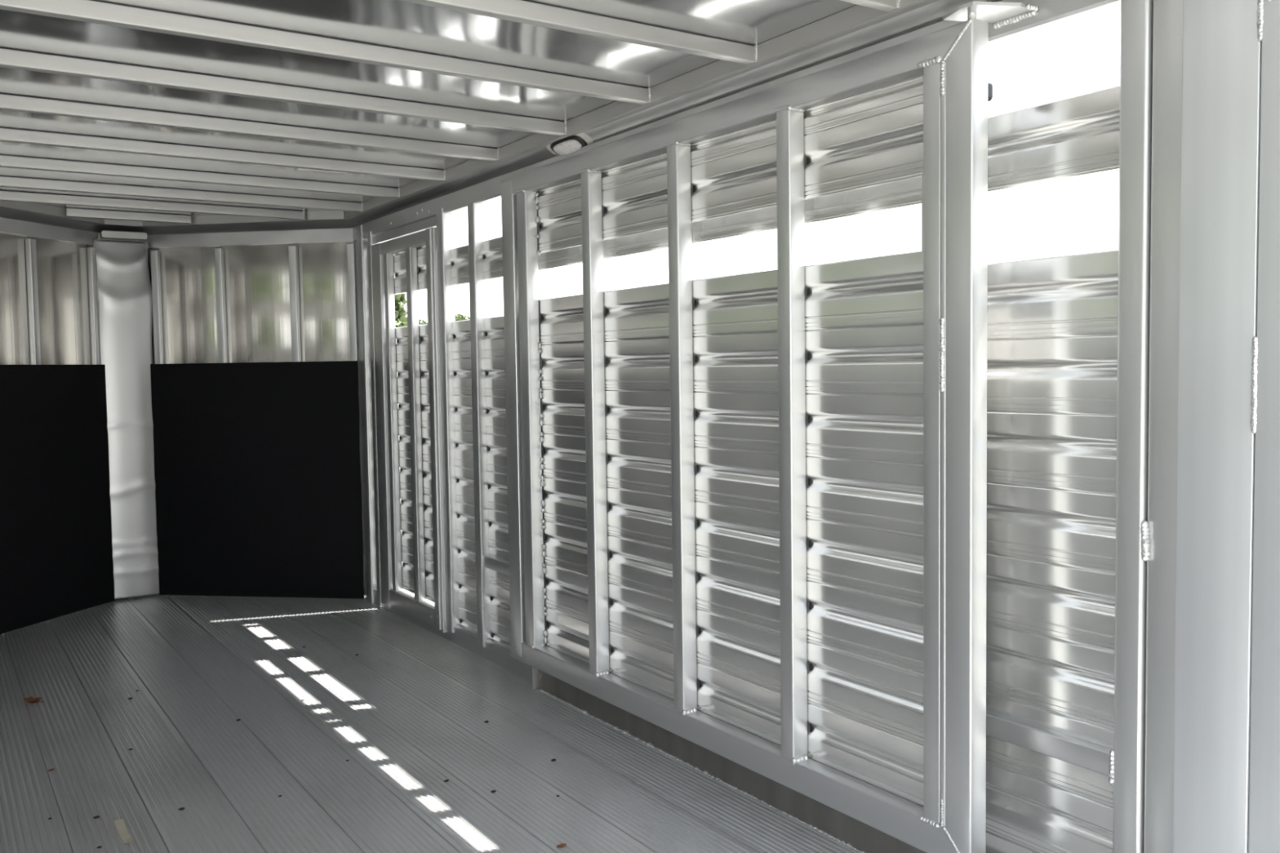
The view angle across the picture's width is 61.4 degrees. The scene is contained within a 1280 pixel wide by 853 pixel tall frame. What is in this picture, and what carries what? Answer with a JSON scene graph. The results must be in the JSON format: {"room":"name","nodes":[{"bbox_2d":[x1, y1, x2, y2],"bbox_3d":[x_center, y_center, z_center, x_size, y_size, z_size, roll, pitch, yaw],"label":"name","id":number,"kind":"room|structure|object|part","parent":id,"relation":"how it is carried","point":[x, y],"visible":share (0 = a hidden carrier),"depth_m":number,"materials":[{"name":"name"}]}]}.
{"room":"cargo space","nodes":[
{"label":"cargo space","id":0,"kind":"room"},
{"bbox_2d":[0,217,101,364],"bbox_3d":[-3.121,-0.011,5.357,0.060,2.032,1.243,0,3,14],"label":"wall","id":1,"kind":"structure","parent":0,"point":[49,302],"depth_m":5.58,"materials":[{"name":"metal"}]},
{"bbox_3d":[-3.142,0.017,5.304,0.010,1.943,0.423,0,3,14],"label":"panel","id":2,"kind":"part","parent":1,"relation":"part of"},
{"bbox_3d":[-3.068,0.014,5.505,0.032,1.925,0.042,0,3,14],"label":"post","id":3,"kind":"part","parent":1,"relation":"part of","materials":[{"name":"metal"}]},
{"bbox_2d":[0,364,115,634],"bbox_3d":[-3.074,0.346,5.386,0.014,1.308,1.193,0,3,14],"label":"black panel","id":4,"kind":"object","parent":1,"relation":"attached to","point":[56,548],"visible":1,"depth_m":5.55,"materials":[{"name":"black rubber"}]},
{"bbox_3d":[-3.037,-0.006,5.713,0.010,1.943,0.415,0,3,14],"label":"panel","id":5,"kind":"part","parent":1,"relation":"part of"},
{"bbox_3d":[-2.964,-0.009,5.911,0.032,1.925,0.042,0,3,14],"label":"post","id":6,"kind":"part","parent":1,"relation":"part of","materials":[{"name":"metal"}]},
{"bbox_2d":[90,230,159,599],"bbox_3d":[-2.840,-0.068,6.000,0.340,2.168,0.151,-3,4,-34],"label":"column","id":7,"kind":"structure","parent":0,"point":[124,283],"depth_m":5.99,"materials":[{"name":"grey"}]},
{"bbox_2d":[145,227,364,595],"bbox_3d":[-2.137,-0.061,6.017,1.251,2.032,0.060,0,3,9],"label":"wall","id":8,"kind":"structure","parent":0,"point":[280,295],"depth_m":5.98,"materials":[{"name":"metal"}]},
{"bbox_3d":[-2.701,-0.023,6.089,0.042,1.925,0.032,0,3,9],"label":"post","id":9,"kind":"part","parent":8,"relation":"part of","materials":[{"name":"metal"}]},
{"bbox_3d":[-2.508,-0.034,6.081,0.381,1.943,0.010,0,3,9],"label":"panel","id":10,"kind":"part","parent":8,"relation":"part of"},
{"bbox_3d":[-2.321,-0.025,6.032,0.042,1.925,0.032,0,3,9],"label":"post","id":11,"kind":"part","parent":8,"relation":"part of","materials":[{"name":"metal"}]},
{"bbox_2d":[150,360,364,599],"bbox_3d":[-2.139,0.299,5.999,1.232,1.308,0.014,0,3,9],"label":"black panel","id":12,"kind":"object","parent":8,"relation":"attached to","point":[257,465],"visible":1,"depth_m":5.99,"materials":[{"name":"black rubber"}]},
{"bbox_3d":[-2.102,-0.037,6.020,0.432,1.943,0.010,0,3,9],"label":"panel","id":13,"kind":"part","parent":8,"relation":"part of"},
{"bbox_3d":[-1.889,-0.028,5.967,0.042,1.925,0.032,0,3,9],"label":"post","id":14,"kind":"part","parent":8,"relation":"part of","materials":[{"name":"metal"}]},
{"bbox_3d":[-1.720,-0.039,5.962,0.333,1.943,0.010,0,3,9],"label":"panel","id":15,"kind":"part","parent":8,"relation":"part of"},
{"bbox_3d":[-1.556,-0.030,5.917,0.042,1.925,0.032,0,3,9],"label":"post","id":16,"kind":"part","parent":8,"relation":"part of","materials":[{"name":"metal"}]},
{"bbox_2d":[0,595,860,852],"bbox_3d":[-1.223,1.101,3.659,2.175,0.060,5.920,-3,4,-34],"label":"floor","id":17,"kind":"structure","parent":0,"point":[408,713],"depth_m":3.56,"materials":[{"name":"grey metal"}]},
{"bbox_2d":[23,696,44,702],"bbox_3d":[-2.325,1.051,4.135,0.067,0.019,0.064,-3,4,-34],"label":"dry leaf","id":18,"kind":"object","parent":17,"relation":"on","point":[30,700],"visible":1,"depth_m":4.14,"materials":[{"name":"brown plant"}]},
{"bbox_2d":[113,818,133,844],"bbox_3d":[-1.418,1.111,2.961,0.026,0.001,0.185,-3,4,-34],"label":"tape strip","id":19,"kind":"object","parent":17,"relation":"on","point":[126,837],"visible":1,"depth_m":2.95,"materials":[{"name":"beige plastic"}]},
{"bbox_2d":[556,843,566,848],"bbox_3d":[-0.206,1.100,2.828,0.032,0.003,0.022,-3,4,-34],"label":"dry leaf","id":20,"kind":"object","parent":17,"relation":"on","point":[562,845],"visible":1,"depth_m":2.83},
{"bbox_2d":[0,0,900,223],"bbox_3d":[-1.257,-1.029,3.548,2.175,0.062,5.930,-3,4,-34],"label":"ceiling","id":21,"kind":"structure","parent":0,"point":[165,111],"depth_m":3.21,"materials":[{"name":"white metal"}]},
{"bbox_2d":[352,0,1153,852],"bbox_3d":[-0.147,0.030,3.823,0.102,2.038,5.080,-3,4,-34],"label":"wall","id":22,"kind":"structure","parent":0,"point":[1068,553],"depth_m":2.36,"materials":[{"name":"metal"}]},
{"bbox_3d":[-1.509,-0.063,5.906,0.040,2.030,0.100,-3,4,-34],"label":"corner post","id":23,"kind":"part","parent":22,"relation":"part of","materials":[{"name":"metal"}]},
{"bbox_3d":[-1.465,-0.059,5.827,0.055,2.030,0.080,-3,4,-34],"label":"corner post","id":24,"kind":"part","parent":22,"relation":"part of","materials":[{"name":"metal"}]},
{"bbox_3d":[-1.393,-0.028,5.694,0.025,1.980,0.053,-3,4,-34],"label":"door jamb post","id":25,"kind":"part","parent":22,"relation":"part of","materials":[{"name":"metal"}]},
{"bbox_2d":[371,226,447,632],"bbox_3d":[-1.139,0.009,5.314,0.070,1.870,0.820,-3,4,-34],"label":"door","id":26,"kind":"structure","parent":22,"relation":"in","point":[407,361],"depth_m":5.29,"materials":[{"name":"metal"}]},
{"bbox_3d":[-1.260,-0.015,5.505,0.037,1.730,0.045,-3,4,-34],"label":"post","id":27,"kind":"part","parent":26,"relation":"part of","materials":[{"name":"metal"}]},
{"bbox_3d":[-1.141,-0.894,5.254,0.045,0.060,0.590,-3,4,-34],"label":"rail","id":28,"kind":"part","parent":26,"relation":"part of","materials":[{"name":"metal"}]},
{"bbox_3d":[-1.115,0.898,5.351,0.045,0.089,0.590,-3,4,-34],"label":"rail","id":29,"kind":"part","parent":26,"relation":"part of","materials":[{"name":"metal"}]},
{"bbox_3d":[-1.093,-0.003,5.254,0.037,1.730,0.060,-3,4,-34],"label":"post","id":30,"kind":"part","parent":26,"relation":"part of","materials":[{"name":"metal"}]},
{"bbox_3d":[-0.873,-0.019,4.937,0.055,1.930,0.070,-3,4,-34],"label":"door jamb post","id":31,"kind":"part","parent":22,"relation":"part of","materials":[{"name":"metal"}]},
{"bbox_3d":[-0.687,0.003,4.659,0.055,1.910,0.060,-3,4,-34],"label":"post","id":32,"kind":"part","parent":22,"relation":"part of","materials":[{"name":"metal"}]},
{"bbox_2d":[0,0,1000,235],"bbox_3d":[-1.252,-1.001,3.540,2.152,0.086,5.910,-3,4,-34],"label":"trim","id":33,"kind":"structure","parent":22,"relation":"attached to","point":[854,28],"depth_m":3.51,"materials":[{"name":"silver metal"}]},
{"bbox_3d":[-0.407,0.969,4.224,0.034,0.119,0.006,-3,4,-34],"label":"plate","id":34,"kind":"part","parent":22,"relation":"part of","materials":[{"name":"metal"}]},
{"bbox_3d":[-0.410,0.021,4.243,0.055,1.910,0.060,-3,4,-34],"label":"post","id":35,"kind":"part","parent":22,"relation":"part of","materials":[{"name":"metal"}]},
{"bbox_2d":[546,133,593,155],"bbox_3d":[-0.251,-1.017,3.875,0.077,0.065,0.300,-3,4,-34],"label":"dome light","id":36,"kind":"object","parent":22,"relation":"attached to","point":[571,144],"visible":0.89,"depth_m":3.83,"materials":[{"name":"grey plastic"}]},
{"bbox_3d":[-0.130,0.040,3.823,0.055,1.910,0.060,-3,4,-34],"label":"post","id":37,"kind":"part","parent":22,"relation":"part of","materials":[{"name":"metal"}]},
{"bbox_3d":[0.150,0.059,3.403,0.055,1.910,0.060,-3,4,-34],"label":"post","id":38,"kind":"part","parent":22,"relation":"part of","materials":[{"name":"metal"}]},
{"bbox_3d":[0.457,1.029,3.007,0.073,0.105,2.980,-3,4,-34],"label":"rail","id":39,"kind":"part","parent":22,"relation":"part of","materials":[{"name":"grey metal"}]},
{"bbox_3d":[0.429,0.078,2.983,0.055,1.910,0.060,-3,4,-34],"label":"post","id":40,"kind":"part","parent":22,"relation":"part of","materials":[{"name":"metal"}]},
{"bbox_3d":[0.709,0.096,2.563,0.055,1.910,0.060,-3,4,-34],"label":"post","id":41,"kind":"part","parent":22,"relation":"part of","materials":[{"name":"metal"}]},
{"bbox_2d":[942,0,1038,29],"bbox_3d":[0.743,-0.867,2.283,0.166,0.031,0.120,-2,3,-16],"label":"bracket","id":42,"kind":"object","parent":22,"relation":"attached to","point":[1001,14],"visible":0.99,"depth_m":2.27,"materials":[{"name":"metal"}]},
{"bbox_2d":[500,17,992,852],"bbox_3d":[0.125,0.019,3.216,0.084,1.819,2.190,-3,4,-34],"label":"gate","id":43,"kind":"object","parent":42,"relation":"attached to","point":[747,513],"visible":1,"depth_m":2.81,"materials":[{"name":"metal"}]},
{"bbox_3d":[-0.149,-0.005,3.613,0.053,1.679,0.051,-3,4,-34],"label":"post","id":44,"kind":"part","parent":43,"relation":"part of","materials":[{"name":"metal"}]},
{"bbox_3d":[0.126,0.014,3.201,0.053,1.679,0.051,-3,4,-34],"label":"post","id":45,"kind":"part","parent":43,"relation":"part of","materials":[{"name":"metal"}]},
{"bbox_3d":[0.130,0.890,3.258,0.052,0.077,2.191,-3,4,-34],"label":"rail","id":46,"kind":"part","parent":43,"relation":"part of","materials":[{"name":"metal"}]},
{"bbox_3d":[0.105,-0.855,3.163,0.052,0.068,2.191,-3,4,-34],"label":"rail","id":47,"kind":"part","parent":43,"relation":"part of","materials":[{"name":"metal"}]},
{"bbox_3d":[0.395,0.032,2.796,0.053,1.679,0.051,-3,4,-34],"label":"post","id":48,"kind":"part","parent":43,"relation":"part of","materials":[{"name":"metal"}]},
{"bbox_2d":[1143,0,1279,852],"bbox_3d":[1.139,0.090,1.916,0.084,2.080,0.479,-3,4,-34],"label":"door","id":49,"kind":"structure","parent":22,"relation":"attached to","point":[1212,772],"depth_m":1.98,"materials":[{"name":"metal"}]},
{"bbox_3d":[1.086,0.086,2.005,0.073,2.080,0.141,-3,4,-34],"label":"frame plate","id":50,"kind":"part","parent":49,"relation":"part of","materials":[{"name":"metal"}]},
{"bbox_3d":[1.177,0.092,1.863,0.079,2.080,0.188,-3,4,-34],"label":"frame plate","id":51,"kind":"part","parent":49,"relation":"part of","materials":[{"name":"metal"}]},
{"label":"outside","id":52,"kind":"structure","parent":0,"visible":0},
{"bbox_2d":[402,588,434,604],"bbox_3d":[0.025,1.727,0.094,180.000,0.001,180.000,-3,4,-34],"label":"ground","id":53,"kind":"structure","parent":52,"point":[403,590],"depth_m":8.38,"materials":[{"name":"white plant"}]},
{"bbox_2d":[394,293,407,327],"bbox_3d":[-5.867,-1.800,22.692,2.147,4.870,1.826,2,4,43],"label":"tree","id":54,"kind":"object","parent":53,"relation":"on","point":[401,320],"visible":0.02,"depth_m":22.39,"materials":[{"name":"green plant"}]},
{"bbox_2d":[418,319,427,324],"bbox_3d":[-6.144,-1.418,30.413,2.000,3.281,2.059,-3,4,-34],"label":"bush","id":55,"kind":"object","parent":53,"relation":"on","point":[420,322],"visible":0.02,"depth_m":29.61,"materials":[{"name":"green plant"}]},
{"bbox_2d":[455,314,470,320],"bbox_3d":[-5.651,-1.837,35.069,2.200,3.609,2.265,-3,4,-34],"label":"bush","id":56,"kind":"object","parent":53,"relation":"on","point":[460,317],"visible":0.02,"depth_m":34.09,"materials":[{"name":"green plant"}]}
]}

